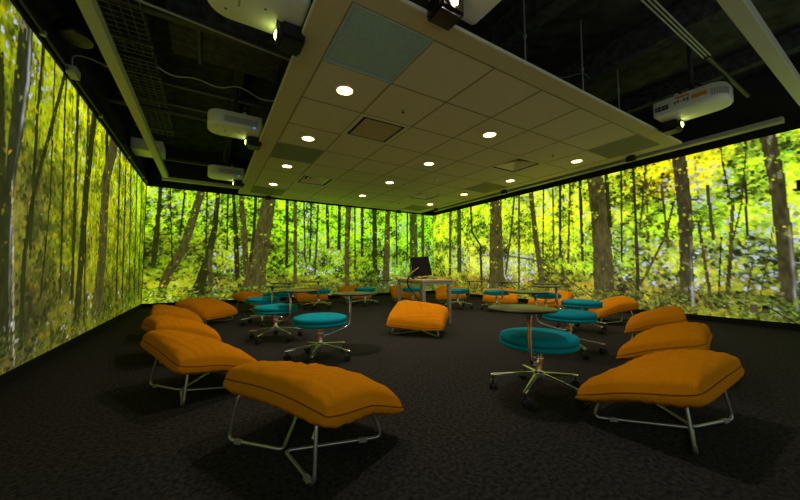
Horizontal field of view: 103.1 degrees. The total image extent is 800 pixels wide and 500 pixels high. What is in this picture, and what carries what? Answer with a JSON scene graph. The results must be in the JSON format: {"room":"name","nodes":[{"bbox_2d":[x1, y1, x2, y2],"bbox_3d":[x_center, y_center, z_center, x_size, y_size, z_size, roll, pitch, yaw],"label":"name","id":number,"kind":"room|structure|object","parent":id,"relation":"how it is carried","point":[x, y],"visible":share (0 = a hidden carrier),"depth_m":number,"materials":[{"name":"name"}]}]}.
{"room":"immersive projection room","nodes":[
{"label":"immersive projection room","id":0,"kind":"room"},
{"bbox_2d":[34,0,146,172],"bbox_3d":[-2.657,-0.852,1.956,0.160,3.550,11.700,2,-4,-31],"label":"wall","id":1,"kind":"structure","parent":0,"point":[101,82],"depth_m":3.81,"materials":[{"name":"paint"}]},
{"bbox_2d":[0,304,140,388],"bbox_3d":[-2.571,0.880,1.901,0.030,0.085,11.200,2,-4,-31],"label":"baseboard","id":2,"kind":"structure","parent":1,"relation":"attached to","point":[10,376],"depth_m":2.88,"materials":[{"name":"black paint"}]},
{"bbox_2d":[48,16,94,48],"bbox_3d":[-2.827,-1.913,2.762,0.258,0.174,0.258,-1,-4,14],"label":"speaker","id":3,"kind":"object","parent":1,"relation":"attached to","point":[71,30],"visible":0.98,"depth_m":2.70},
{"bbox_2d":[56,30,91,47],"bbox_3d":[-2.827,-1.828,2.757,0.220,0.004,0.220,2,-4,-31],"label":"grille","id":4,"kind":"object","parent":3,"relation":"attached to","point":[77,38],"depth_m":2.74,"materials":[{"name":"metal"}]},
{"bbox_2d":[0,0,145,374],"bbox_3d":[-2.568,-0.422,1.979,0.001,2.524,11.192,2,-4,-31],"label":"projection screen","id":5,"kind":"object","parent":1,"relation":"attached to","point":[72,205],"visible":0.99,"depth_m":2.81,"materials":[{"name":"green"}]},
{"bbox_2d":[10,0,147,185],"bbox_3d":[-2.574,-1.777,2.064,0.040,0.200,11.200,2,-4,-31],"label":"trim","id":6,"kind":"structure","parent":1,"relation":"attached to","point":[31,5],"depth_m":2.94,"materials":[{"name":"black paint"}]},
{"bbox_2d":[18,0,147,182],"bbox_3d":[-3.212,-1.638,3.191,0.034,0.034,8.200,2,-4,-31],"label":"conduit","id":7,"kind":"object","parent":1,"relation":"attached to","point":[43,33],"visible":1,"depth_m":2.81,"materials":[{"name":"metal"}]},
{"bbox_2d":[65,55,108,80],"bbox_3d":[-2.938,-1.724,3.105,0.143,0.230,0.463,-3,-4,39],"label":"junction box","id":8,"kind":"object","parent":1,"relation":"attached to","point":[73,72],"visible":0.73,"depth_m":2.94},
{"bbox_2d":[105,97,206,121],"bbox_3d":[-2.778,-1.860,4.509,2.110,0.056,0.053,2,-4,-31],"label":"pipe","id":9,"kind":"object","parent":1,"relation":"attached to","point":[107,99],"visible":0.66,"depth_m":4.24,"materials":[{"name":"metal"}]},
{"bbox_2d":[135,0,289,60],"bbox_3d":[-1.482,-1.970,2.993,2.774,0.022,0.040,2,-4,-37],"label":"conduit","id":10,"kind":"object","parent":1,"relation":"attached to","point":[140,1],"visible":0.77,"depth_m":2.83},
{"bbox_2d":[76,0,167,177],"bbox_3d":[-2.833,-1.747,3.228,0.095,0.090,7.860,2,-4,-31],"label":"ceiling beam","id":11,"kind":"structure","parent":0,"point":[90,9],"depth_m":3.02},
{"bbox_2d":[162,177,237,188],"bbox_3d":[-4.482,-1.518,7.191,1.460,0.070,0.100,2,-4,-31],"label":"ceiling beam","id":12,"kind":"structure","parent":0,"point":[172,179],"depth_m":7.11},
{"bbox_2d":[141,146,433,303],"bbox_3d":[-2.222,-0.437,8.865,7.740,3.550,0.160,2,-4,-31],"label":"wall","id":13,"kind":"structure","parent":0,"point":[174,169],"depth_m":7.28,"materials":[{"name":"paint"}]},
{"bbox_2d":[141,290,433,307],"bbox_3d":[-2.168,1.288,8.680,7.680,0.085,0.030,2,-4,-31],"label":"baseboard","id":14,"kind":"structure","parent":13,"relation":"attached to","point":[147,305],"depth_m":7.63,"materials":[{"name":"black paint"}]},
{"bbox_2d":[142,186,432,303],"bbox_3d":[-2.167,-0.015,8.755,7.682,2.524,0.001,2,-4,-31],"label":"projection screen","id":15,"kind":"object","parent":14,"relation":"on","point":[197,244],"visible":0.9,"depth_m":8.02,"materials":[{"name":"green"}]},
{"bbox_2d":[147,180,432,215],"bbox_3d":[-2.172,-1.330,8.833,7.660,0.120,0.040,2,-4,-31],"label":"trim","id":16,"kind":"structure","parent":13,"relation":"attached to","point":[150,183],"depth_m":7.60,"materials":[{"name":"black paint"}]},
{"bbox_2d":[0,293,799,499],"bbox_3d":[0.729,1.084,3.885,8.300,0.100,11.800,2,-4,-31],"label":"floor","id":17,"kind":"structure","parent":0,"point":[88,422],"depth_m":1.62,"materials":[{"name":"grey carpet"}]},
{"bbox_2d":[151,304,203,322],"bbox_3d":[-2.710,0.855,3.867,0.530,0.373,0.723,2,-4,-37],"label":"ottoman","id":18,"kind":"object","parent":17,"relation":"on","point":[160,309],"visible":0.48,"depth_m":3.67,"materials":[{"name":"orange fabric"}]},
{"bbox_2d":[141,315,221,364],"bbox_3d":[-2.072,0.797,3.005,0.723,0.381,0.530,-3,-5,44],"label":"ottoman","id":19,"kind":"object","parent":17,"relation":"on","point":[153,322],"visible":0.53,"depth_m":2.81,"materials":[{"name":"orange fabric"}]},
{"bbox_2d":[141,315,220,340],"bbox_3d":[-2.072,0.758,3.007,0.723,0.304,0.530,-3,-5,44],"label":"cushion","id":20,"kind":"object","parent":19,"relation":"on","point":[153,322],"depth_m":2.81,"materials":[{"name":"orange fabric"}]},
{"bbox_2d":[140,330,256,405],"bbox_3d":[-1.370,0.741,2.192,0.723,0.391,0.530,-3,-4,37],"label":"ottoman","id":21,"kind":"object","parent":17,"relation":"on","point":[182,353],"visible":0.8,"depth_m":1.98,"materials":[{"name":"orange fabric"}]},
{"bbox_2d":[140,330,256,374],"bbox_3d":[-1.370,0.706,2.194,0.723,0.320,0.530,-3,-4,37],"label":"cushion","id":22,"kind":"object","parent":21,"relation":"on","point":[183,353],"depth_m":1.97,"materials":[{"name":"orange fabric"}]},
{"bbox_2d":[175,298,237,324],"bbox_3d":[-2.886,0.906,4.776,0.530,0.381,0.723,-1,-3,8],"label":"ottoman","id":23,"kind":"object","parent":17,"relation":"on","point":[206,308],"visible":0.84,"depth_m":4.60,"materials":[{"name":"orange fabric"}]},
{"bbox_2d":[232,291,262,310],"bbox_3d":[-2.862,0.999,6.282,0.530,0.376,0.723,-1,-4,10],"label":"ottoman","id":24,"kind":"object","parent":17,"relation":"on","point":[242,296],"visible":0.43,"depth_m":6.03,"materials":[{"name":"orange fabric"}]},
{"bbox_2d":[240,285,294,326],"bbox_3d":[-1.922,0.810,4.722,0.816,0.562,0.581,-1,-4,14],"label":"stool","id":25,"kind":"object","parent":17,"relation":"on","point":[271,299],"visible":0.75,"depth_m":4.54,"materials":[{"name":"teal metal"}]},
{"bbox_2d":[263,282,292,314],"bbox_3d":[-2.160,0.870,5.721,0.692,0.562,0.578,-3,-4,39],"label":"stool","id":26,"kind":"object","parent":17,"relation":"on","point":[275,294],"visible":0.41,"depth_m":5.55,"materials":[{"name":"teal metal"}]},
{"bbox_2d":[249,289,317,343],"bbox_3d":[-1.346,0.745,3.673,0.647,0.562,0.731,2,-4,-36],"label":"stool","id":27,"kind":"object","parent":17,"relation":"on","point":[266,309],"visible":1,"depth_m":3.54,"materials":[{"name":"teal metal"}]},
{"bbox_2d":[292,287,327,305],"bbox_3d":[-2.068,1.058,7.286,0.723,0.375,0.530,2,-4,-37],"label":"ottoman","id":28,"kind":"object","parent":17,"relation":"on","point":[301,297],"visible":0.67,"depth_m":7.08,"materials":[{"name":"orange fabric"}]},
{"bbox_2d":[223,361,403,485],"bbox_3d":[-0.407,0.704,1.513,0.723,0.379,0.530,-2,-4,33],"label":"ottoman","id":29,"kind":"object","parent":17,"relation":"on","point":[321,395],"visible":1,"depth_m":1.30,"materials":[{"name":"orange fabric"}]},
{"bbox_2d":[223,361,403,428],"bbox_3d":[-0.407,0.660,1.516,0.723,0.292,0.530,-2,-4,33],"label":"cushion","id":30,"kind":"object","parent":29,"relation":"on","point":[321,395],"depth_m":1.29,"materials":[{"name":"orange fabric"}]},
{"bbox_2d":[302,281,331,309],"bbox_3d":[-1.690,0.914,6.465,0.562,0.562,0.730,0,-3,-9],"label":"stool","id":31,"kind":"object","parent":17,"relation":"on","point":[320,291],"visible":0.97,"depth_m":6.38,"materials":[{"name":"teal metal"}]},
{"bbox_2d":[283,292,373,363],"bbox_3d":[-0.621,0.703,3.009,0.598,0.562,0.850,-3,-4,36],"label":"stool","id":32,"kind":"object","parent":17,"relation":"on","point":[322,320],"visible":0.93,"depth_m":2.79,"materials":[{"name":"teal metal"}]},
{"bbox_2d":[338,286,371,302],"bbox_3d":[-1.117,1.078,7.801,0.723,0.392,0.530,2,-4,-31],"label":"ottoman","id":33,"kind":"object","parent":17,"relation":"on","point":[345,288],"visible":0.51,"depth_m":7.69,"materials":[{"name":"orange fabric"}]},
{"bbox_2d":[351,280,391,306],"bbox_3d":[-0.622,0.950,7.107,0.920,0.562,0.570,0,-4,-10],"label":"stool","id":34,"kind":"object","parent":17,"relation":"on","point":[360,289],"visible":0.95,"depth_m":6.98,"materials":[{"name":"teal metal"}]},
{"bbox_2d":[390,285,419,301],"bbox_3d":[0.126,1.081,7.909,0.723,0.392,0.530,0,-4,-10],"label":"ottoman","id":35,"kind":"object","parent":17,"relation":"on","point":[393,289],"visible":0.63,"depth_m":7.71,"materials":[{"name":"orange fabric"}]},
{"bbox_2d":[402,284,419,300],"bbox_3d":[0.326,0.961,7.329,0.570,0.562,0.918,-1,-3,7],"label":"stool","id":36,"kind":"object","parent":17,"relation":"on","point":[405,289],"visible":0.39,"depth_m":7.03,"materials":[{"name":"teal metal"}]},
{"bbox_2d":[386,300,448,336],"bbox_3d":[0.232,0.848,3.985,0.723,0.385,0.530,-1,-4,17],"label":"ottoman","id":37,"kind":"object","parent":17,"relation":"on","point":[417,316],"visible":1,"depth_m":3.83,"materials":[{"name":"orange fabric"}]},
{"bbox_2d":[396,278,451,323],"bbox_3d":[0.353,0.772,4.935,0.500,0.650,0.900,1,-4,-25],"label":"desk","id":38,"kind":"object","parent":17,"relation":"on","point":[423,282],"visible":0.71,"depth_m":4.64,"materials":[{"name":"brown wood"}]},
{"bbox_2d":[406,267,418,289],"bbox_3d":[0.192,0.437,4.851,0.190,0.347,0.120,0,-3,0],"label":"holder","id":39,"kind":"object","parent":38,"relation":"attached to","point":[412,276],"visible":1,"depth_m":4.83,"materials":[{"name":"black metal"}]},
{"bbox_2d":[410,256,431,278],"bbox_3d":[0.328,0.273,5.044,0.331,0.358,0.212,0,-3,-8],"label":"monitor","id":40,"kind":"object","parent":38,"relation":"on","point":[423,263],"visible":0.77,"depth_m":5.00,"materials":[{"name":"black plastic"}]},
{"bbox_2d":[420,276,436,278],"bbox_3d":[0.430,0.417,4.838,0.260,0.048,0.100,0,-3,0],"label":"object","id":41,"kind":"object","parent":38,"relation":"on","point":[423,276],"visible":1,"depth_m":4.79,"materials":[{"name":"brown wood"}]},
{"bbox_2d":[435,286,466,302],"bbox_3d":[1.205,1.061,7.592,0.723,0.389,0.530,0,-3,6],"label":"ottoman","id":42,"kind":"object","parent":17,"relation":"on","point":[440,293],"visible":0.61,"depth_m":7.44,"materials":[{"name":"orange fabric"}]},
{"bbox_2d":[445,280,485,309],"bbox_3d":[1.326,0.908,6.492,0.882,0.562,0.581,-2,-4,34],"label":"stool","id":43,"kind":"object","parent":17,"relation":"on","point":[453,291],"visible":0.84,"depth_m":6.37,"materials":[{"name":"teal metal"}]},
{"bbox_2d":[482,288,517,305],"bbox_3d":[2.161,1.022,6.861,0.723,0.374,0.530,-1,-4,18],"label":"ottoman","id":44,"kind":"object","parent":17,"relation":"on","point":[512,298],"visible":0.7,"depth_m":6.67,"materials":[{"name":"orange fabric"}]},
{"bbox_2d":[481,281,520,311],"bbox_3d":[1.928,0.879,6.046,0.562,0.562,0.808,3,-5,-44],"label":"stool","id":45,"kind":"object","parent":17,"relation":"on","point":[502,292],"visible":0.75,"depth_m":5.97,"materials":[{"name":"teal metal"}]},
{"bbox_2d":[488,304,589,409],"bbox_3d":[0.854,0.639,2.007,0.590,0.562,0.640,-3,-4,40],"label":"stool","id":46,"kind":"object","parent":17,"relation":"on","point":[539,341],"visible":0.97,"depth_m":1.92,"materials":[{"name":"teal fabric"}]},
{"bbox_2d":[531,283,560,305],"bbox_3d":[2.490,0.839,5.393,0.562,0.562,0.740,0,-3,-4],"label":"stool","id":47,"kind":"object","parent":17,"relation":"on","point":[550,295],"visible":0.41,"depth_m":5.26,"materials":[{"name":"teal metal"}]},
{"bbox_2d":[527,290,573,308],"bbox_3d":[2.875,0.966,6.068,0.723,0.387,0.530,-3,-5,44],"label":"ottoman","id":48,"kind":"object","parent":17,"relation":"on","point":[564,294],"visible":0.41,"depth_m":5.91,"materials":[{"name":"orange fabric"}]},
{"bbox_2d":[508,290,606,358],"bbox_3d":[1.566,0.710,3.221,0.599,0.562,0.848,3,-4,-40],"label":"stool","id":49,"kind":"object","parent":17,"relation":"on","point":[568,316],"visible":0.75,"depth_m":2.98,"materials":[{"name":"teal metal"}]},
{"bbox_2d":[531,285,606,333],"bbox_3d":[2.251,0.770,4.250,0.894,0.562,0.611,-1,-4,19],"label":"stool","id":50,"kind":"object","parent":17,"relation":"on","point":[582,304],"visible":0.8,"depth_m":4.03,"materials":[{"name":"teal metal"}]},
{"bbox_2d":[588,296,638,323],"bbox_3d":[3.204,0.890,4.809,0.530,0.384,0.723,-1,-4,20],"label":"ottoman","id":51,"kind":"object","parent":17,"relation":"on","point":[616,304],"visible":0.84,"depth_m":4.54,"materials":[{"name":"orange fabric"}]},
{"bbox_2d":[624,306,687,338],"bbox_3d":[2.839,0.811,3.539,0.530,0.391,0.723,-3,-4,39],"label":"ottoman","id":52,"kind":"object","parent":17,"relation":"on","point":[642,321],"visible":0.88,"depth_m":3.32,"materials":[{"name":"orange fabric"}]},
{"bbox_2d":[575,349,743,453],"bbox_3d":[1.362,0.712,1.674,0.723,0.373,0.530,2,-4,-33],"label":"ottoman","id":53,"kind":"object","parent":17,"relation":"on","point":[680,378],"visible":1,"depth_m":1.49,"materials":[{"name":"orange fabric"}]},
{"bbox_2d":[575,349,743,407],"bbox_3d":[1.362,0.674,1.676,0.723,0.298,0.530,2,-4,-33],"label":"cushion","id":54,"kind":"object","parent":53,"relation":"on","point":[680,378],"depth_m":1.48,"materials":[{"name":"orange fabric"}]},
{"bbox_2d":[616,322,711,360],"bbox_3d":[2.087,0.756,2.503,0.723,0.380,0.530,3,-5,-44],"label":"ottoman","id":55,"kind":"object","parent":17,"relation":"on","point":[684,335],"visible":0.86,"depth_m":2.31,"materials":[{"name":"orange fabric"}]},
{"bbox_2d":[763,306,799,325],"bbox_3d":[5.131,0.881,3.948,0.042,0.286,0.823,2,-4,-27],"label":"extension cord","id":56,"kind":"object","parent":17,"relation":"on","point":[764,307],"visible":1,"depth_m":4.19,"materials":[{"name":"black rubber"}]},
{"bbox_2d":[97,0,799,159],"bbox_3d":[0.719,-2.560,4.104,8.300,0.100,11.800,2,-4,-31],"label":"ceiling","id":57,"kind":"structure","parent":0,"point":[556,44],"depth_m":4.08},
{"bbox_2d":[75,0,153,58],"bbox_3d":[-2.022,-2.340,1.994,0.500,0.578,2.857,2,-4,-31],"label":"cable tray","id":58,"kind":"object","parent":57,"relation":"hanging from","point":[124,39],"visible":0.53,"depth_m":2.93,"materials":[{"name":"metal"}]},
{"bbox_2d":[108,0,291,58],"bbox_3d":[-1.840,-2.072,2.936,2.040,0.060,0.060,2,-4,-31],"label":"rail","id":59,"kind":"object","parent":58,"relation":"attached to","point":[145,8],"visible":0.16,"depth_m":2.92,"materials":[{"name":"metal"}]},
{"bbox_2d":[99,15,174,135],"bbox_3d":[-3.366,-2.203,4.215,0.500,0.578,2.157,2,-4,-31],"label":"cable tray","id":60,"kind":"object","parent":57,"relation":"hanging from","point":[128,69],"visible":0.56,"depth_m":3.86,"materials":[{"name":"metal"}]},
{"bbox_2d":[157,66,273,100],"bbox_3d":[-1.866,-1.918,3.870,1.755,0.082,0.050,2,-4,-31],"label":"cable","id":61,"kind":"object","parent":60,"relation":"hanging from","point":[157,66],"visible":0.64,"depth_m":3.67,"materials":[{"name":"light grey plastic"}]},
{"bbox_2d":[130,112,165,158],"bbox_3d":[-4.381,-2.038,5.551,0.440,0.740,0.420,2,-4,-31],"label":"projector","id":62,"kind":"object","parent":57,"relation":"hanging from","point":[139,147],"visible":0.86,"depth_m":5.40,"materials":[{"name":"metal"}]},
{"bbox_2d":[145,157,246,171],"bbox_3d":[-4.114,-1.810,6.694,2.040,0.060,0.060,2,-4,-31],"label":"rail","id":63,"kind":"object","parent":57,"relation":"hanging from","point":[166,158],"visible":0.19,"depth_m":6.54,"materials":[{"name":"metal"}]},
{"bbox_2d":[208,149,244,187],"bbox_3d":[-3.616,-1.855,6.635,0.680,0.980,0.500,2,-4,-31],"label":"projector","id":64,"kind":"object","parent":57,"relation":"hanging from","point":[219,172],"visible":0.96,"depth_m":6.50,"materials":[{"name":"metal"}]},
{"bbox_2d":[219,168,240,174],"bbox_3d":[-3.452,-1.586,6.445,0.400,0.085,0.009,2,-4,-31],"label":"vent grille","id":65,"kind":"object","parent":64,"relation":"attached to","point":[222,171],"depth_m":6.44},
{"bbox_2d":[166,0,288,84],"bbox_3d":[-1.354,-2.326,3.830,2.300,0.368,0.742,2,-4,-31],"label":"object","id":66,"kind":"object","parent":57,"relation":"hanging from","point":[186,41],"visible":0.32,"depth_m":3.39,"materials":[{"name":"metal"}]},
{"bbox_2d":[222,71,244,162],"bbox_3d":[-1.292,-2.451,2.823,0.120,0.200,11.100,2,-4,-31],"label":"joist","id":67,"kind":"object","parent":57,"relation":"attached to","point":[238,77],"visible":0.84,"depth_m":4.60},
{"bbox_2d":[103,66,271,109],"bbox_3d":[-2.667,-2.158,4.313,2.040,0.060,0.060,2,-4,-31],"label":"rail","id":68,"kind":"object","parent":67,"relation":"hanging from","point":[167,82],"visible":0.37,"depth_m":4.29,"materials":[{"name":"metal"}]},
{"bbox_2d":[115,88,265,125],"bbox_3d":[-2.977,-2.126,4.826,2.040,0.060,0.060,2,-4,-31],"label":"rail","id":69,"kind":"object","parent":67,"relation":"hanging from","point":[170,102],"visible":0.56,"depth_m":4.63,"materials":[{"name":"metal"}]},
{"bbox_2d":[207,88,262,150],"bbox_3d":[-2.282,-1.991,4.431,0.680,0.980,0.500,2,-4,-31],"label":"projector","id":70,"kind":"object","parent":57,"relation":"hanging from","point":[222,122],"visible":1,"depth_m":4.31,"materials":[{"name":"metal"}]},
{"bbox_2d":[224,114,257,127],"bbox_3d":[-2.119,-1.722,4.241,0.400,0.085,0.009,2,-4,-31],"label":"vent grille","id":71,"kind":"object","parent":70,"relation":"attached to","point":[232,119],"depth_m":4.24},
{"bbox_2d":[207,0,310,56],"bbox_3d":[-1.030,-2.120,2.341,0.680,0.980,0.500,2,-4,-31],"label":"projector","id":72,"kind":"object","parent":57,"relation":"hanging from","point":[284,19],"visible":0.99,"depth_m":2.39,"materials":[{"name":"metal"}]},
{"bbox_2d":[427,0,500,30],"bbox_3d":[0.550,-2.145,2.163,0.500,0.960,0.680,2,-4,-31],"label":"projector","id":73,"kind":"object","parent":57,"relation":"hanging from","point":[445,14],"visible":1,"depth_m":2.28,"materials":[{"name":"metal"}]},
{"bbox_2d":[523,0,526,60],"bbox_3d":[1.175,-2.137,2.996,0.032,0.880,0.028,2,-4,-31],"label":"rod","id":74,"kind":"object","parent":57,"relation":"hanging from","point":[524,34],"visible":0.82,"depth_m":2.98,"materials":[{"name":"metal"}]},
{"bbox_2d":[580,20,583,90],"bbox_3d":[2.005,-2.109,3.497,0.032,0.880,0.028,2,-4,-31],"label":"rod","id":75,"kind":"object","parent":57,"relation":"hanging from","point":[582,68],"visible":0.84,"depth_m":3.49,"materials":[{"name":"metal"}]},
{"bbox_2d":[527,61,589,79],"bbox_3d":[1.167,-1.923,3.141,2.128,0.131,0.178,2,-4,-28],"label":"cable","id":76,"kind":"object","parent":75,"relation":"hanging from","point":[585,74],"visible":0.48,"depth_m":3.44,"materials":[{"name":"metal"}]},
{"bbox_2d":[617,70,619,108],"bbox_3d":[2.681,-2.086,3.904,0.032,0.880,0.028,2,-4,-31],"label":"rod","id":77,"kind":"object","parent":57,"relation":"hanging from","point":[618,89],"visible":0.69,"depth_m":3.89,"materials":[{"name":"metal"}]},
{"bbox_2d":[554,0,759,87],"bbox_3d":[2.021,-2.300,4.817,0.160,0.300,11.100,2,-4,-31],"label":"joist","id":78,"kind":"object","parent":57,"relation":"attached to","point":[653,34],"visible":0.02,"depth_m":3.54,"materials":[{"name":"metal"}]},
{"bbox_2d":[640,0,703,58],"bbox_3d":[1.923,-2.016,2.542,2.800,0.014,0.013,2,-4,-31],"label":"conduit","id":79,"kind":"object","parent":57,"relation":"hanging from","point":[643,1],"visible":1,"depth_m":2.84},
{"bbox_2d":[647,0,707,56],"bbox_3d":[1.937,-2.017,2.519,2.800,0.014,0.013,2,-4,-31],"label":"conduit","id":80,"kind":"object","parent":57,"relation":"hanging from","point":[649,1],"visible":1,"depth_m":2.84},
{"bbox_2d":[653,0,710,55],"bbox_3d":[1.950,-2.018,2.498,2.800,0.014,0.013,2,-4,-31],"label":"conduit","id":81,"kind":"object","parent":57,"relation":"hanging from","point":[655,1],"visible":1,"depth_m":2.80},
{"bbox_2d":[653,44,733,135],"bbox_3d":[3.571,-2.038,3.898,0.500,0.980,0.685,2,-4,-31],"label":"projector","id":82,"kind":"object","parent":57,"relation":"hanging from","point":[709,98],"visible":1,"depth_m":3.83,"materials":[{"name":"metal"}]},
{"bbox_2d":[655,104,667,112],"bbox_3d":[3.259,-1.759,3.953,0.006,0.055,0.130,2,-4,-31],"label":"vent grille","id":83,"kind":"object","parent":82,"relation":"attached to","point":[662,108],"depth_m":3.95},
{"bbox_2d":[711,86,728,94],"bbox_3d":[3.586,-1.784,3.545,0.178,0.075,0.038,-1,-3,7],"label":"grille","id":84,"kind":"object","parent":82,"relation":"attached to","point":[715,90],"depth_m":3.54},
{"bbox_2d":[611,27,799,113],"bbox_3d":[3.391,-2.303,5.646,0.120,0.220,11.100,2,-4,-31],"label":"joist","id":85,"kind":"object","parent":57,"relation":"attached to","point":[744,60],"visible":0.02,"depth_m":4.28,"materials":[{"name":"metal"}]},
{"bbox_2d":[704,54,750,97],"bbox_3d":[3.756,-1.956,3.616,1.450,0.044,0.042,2,-4,-31],"label":"pipe","id":86,"kind":"object","parent":57,"relation":"hanging from","point":[710,59],"visible":0.97,"depth_m":3.53,"materials":[{"name":"metal"}]},
{"bbox_2d":[238,0,681,212],"bbox_3d":[0.120,-1.485,6.177,5.349,0.032,6.749,2,-4,-31],"label":"ceiling","id":87,"kind":"structure","parent":0,"point":[463,86],"depth_m":3.96,"materials":[{"name":"tile"}]},
{"bbox_2d":[251,186,285,195],"bbox_3d":[-3.108,-1.392,7.472,0.696,0.012,0.694,2,-4,-31],"label":"ceiling panel","id":88,"kind":"object","parent":87,"relation":"attached to","point":[256,189],"visible":0.99,"depth_m":7.43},
{"bbox_2d":[281,164,292,167],"bbox_3d":[-2.020,-1.496,5.673,0.194,0.009,0.194,2,-4,-31],"label":"recessed light","id":89,"kind":"object","parent":87,"relation":"in","point":[283,165],"visible":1,"depth_m":5.68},
{"bbox_2d":[270,142,323,163],"bbox_3d":[-1.658,-1.541,5.074,0.696,0.012,0.694,2,-4,-31],"label":"ceiling panel","id":90,"kind":"object","parent":87,"relation":"attached to","point":[281,150],"visible":1,"depth_m":5.06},
{"bbox_2d":[301,136,314,141],"bbox_3d":[-1.295,-1.570,4.474,0.194,0.009,0.194,2,-4,-31],"label":"recessed light","id":91,"kind":"object","parent":87,"relation":"in","point":[305,138],"visible":1,"depth_m":4.47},
{"bbox_2d":[294,174,335,186],"bbox_3d":[-1.782,-1.519,6.639,0.696,0.159,0.694,2,-4,-31],"label":"ceiling vent","id":92,"kind":"object","parent":87,"relation":"in","point":[303,179],"visible":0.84,"depth_m":6.76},
{"bbox_2d":[335,85,353,95],"bbox_3d":[-0.570,-1.644,3.275,0.194,0.009,0.194,2,-4,-31],"label":"recessed light","id":93,"kind":"object","parent":87,"relation":"in","point":[344,90],"visible":1,"depth_m":3.27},
{"bbox_2d":[341,114,409,144],"bbox_3d":[-0.332,-1.667,4.242,0.696,0.161,0.694,2,-4,-31],"label":"ceiling vent","id":94,"kind":"object","parent":87,"relation":"in","point":[365,127],"visible":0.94,"depth_m":4.22,"materials":[{"name":"metal"}]},
{"bbox_2d":[322,3,432,83],"bbox_3d":[-0.207,-1.688,2.676,0.696,0.014,0.696,2,-4,-31],"label":"ceiling panel","id":95,"kind":"object","parent":87,"relation":"in","point":[366,42],"visible":1,"depth_m":2.63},
{"bbox_2d":[403,205,431,210],"bbox_3d":[0.495,-1.271,9.643,0.696,0.012,0.694,2,-4,-31],"label":"ceiling panel","id":96,"kind":"object","parent":87,"relation":"attached to","point":[413,207],"visible":0.93,"depth_m":9.67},
{"bbox_2d":[406,192,443,200],"bbox_3d":[0.620,-1.438,8.087,0.696,0.159,0.694,2,-4,-31],"label":"ceiling vent","id":97,"kind":"object","parent":87,"relation":"in","point":[421,196],"visible":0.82,"depth_m":8.19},
{"bbox_2d":[423,162,433,165],"bbox_3d":[0.507,-1.509,5.560,0.194,0.009,0.194,2,-4,-31],"label":"recessed light","id":98,"kind":"object","parent":87,"relation":"in","point":[425,163],"visible":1,"depth_m":5.54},
{"bbox_2d":[464,182,506,192],"bbox_3d":[1.946,-1.419,7.246,0.696,0.012,0.694,2,-4,-31],"label":"ceiling panel","id":99,"kind":"object","parent":87,"relation":"attached to","point":[485,187],"visible":1,"depth_m":7.21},
{"bbox_2d":[482,131,496,137],"bbox_3d":[1.232,-1.583,4.361,0.194,0.009,0.194,2,-4,-31],"label":"recessed light","id":100,"kind":"object","parent":87,"relation":"in","point":[491,134],"visible":1,"depth_m":4.35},
{"bbox_2d":[488,156,544,173],"bbox_3d":[2.070,-1.587,5.689,0.696,0.159,0.694,2,-4,-31],"label":"ceiling vent","id":101,"kind":"object","parent":87,"relation":"in","point":[517,164],"visible":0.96,"depth_m":5.77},
{"bbox_2d":[571,159,582,162],"bbox_3d":[3.033,-1.522,5.447,0.194,0.009,0.194,2,-4,-31],"label":"recessed light","id":102,"kind":"object","parent":87,"relation":"in","point":[576,160],"visible":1,"depth_m":5.45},
{"bbox_2d":[587,135,659,158],"bbox_3d":[3.396,-1.567,4.848,0.696,0.012,0.694,2,-4,-31],"label":"ceiling panel","id":103,"kind":"object","parent":87,"relation":"attached to","point":[637,142],"visible":0.99,"depth_m":4.81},
{"bbox_2d":[626,155,635,162],"bbox_3d":[3.772,-1.501,5.183,0.070,0.120,0.130,2,-4,-31],"label":"sensor box","id":104,"kind":"object","parent":87,"relation":"attached to","point":[631,158],"visible":0.98,"depth_m":5.16,"materials":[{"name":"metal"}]},
{"bbox_2d":[438,116,784,210],"bbox_3d":[3.081,-1.506,7.317,0.110,0.070,7.440,2,-4,-31],"label":"ceiling beam","id":105,"kind":"structure","parent":0,"point":[779,120],"depth_m":5.25,"materials":[{"name":"metal"}]},
{"bbox_2d":[433,57,799,261],"bbox_3d":[4.106,-0.624,6.033,0.160,3.550,11.700,2,-4,-31],"label":"wall","id":106,"kind":"structure","parent":0,"point":[769,99],"depth_m":4.52,"materials":[{"name":"paint"}]},
{"bbox_2d":[433,119,799,215],"bbox_3d":[4.018,-1.515,6.035,0.040,0.120,11.200,2,-4,-31],"label":"trim","id":107,"kind":"structure","parent":106,"relation":"attached to","point":[795,124],"depth_m":5.41,"materials":[{"name":"black paint"}]},
{"bbox_2d":[433,129,799,323],"bbox_3d":[4.023,-0.200,5.952,0.001,2.524,11.192,2,-4,-31],"label":"projection screen","id":108,"kind":"object","parent":106,"relation":"attached to","point":[714,232],"visible":0.93,"depth_m":5.35,"materials":[{"name":"multicoloured"}]},
{"bbox_2d":[762,305,769,312],"bbox_3d":[4.970,0.801,4.312,0.010,0.105,0.070,2,-4,-31],"label":"wall outlet","id":109,"kind":"object","parent":108,"relation":"attached to","point":[763,310],"visible":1,"depth_m":4.31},
{"bbox_2d":[434,290,799,330],"bbox_3d":[4.029,1.103,5.880,0.030,0.085,11.200,2,-4,-31],"label":"baseboard","id":110,"kind":"structure","parent":106,"relation":"attached to","point":[770,324],"depth_m":4.56,"materials":[{"name":"black paint"}]},
{"bbox_2d":[750,304,757,311],"bbox_3d":[4.913,0.807,4.406,0.010,0.105,0.070,2,-4,-31],"label":"wall outlet","id":111,"kind":"object","parent":106,"relation":"attached to","point":[753,307],"visible":1,"depth_m":4.40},
{"bbox_2d":[796,180,799,190],"bbox_3d":[5.135,-0.831,4.047,0.095,0.140,0.100,2,-4,-31],"label":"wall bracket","id":112,"kind":"object","parent":106,"relation":"attached to","point":[797,181],"visible":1,"depth_m":4.07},
{"bbox_2d":[716,0,799,105],"bbox_3d":[2.156,-1.825,2.145,6.800,0.090,0.105,2,-4,-31],"label":"ceiling beam","id":113,"kind":"structure","parent":0,"point":[743,13],"depth_m":2.68,"materials":[{"name":"metal"}]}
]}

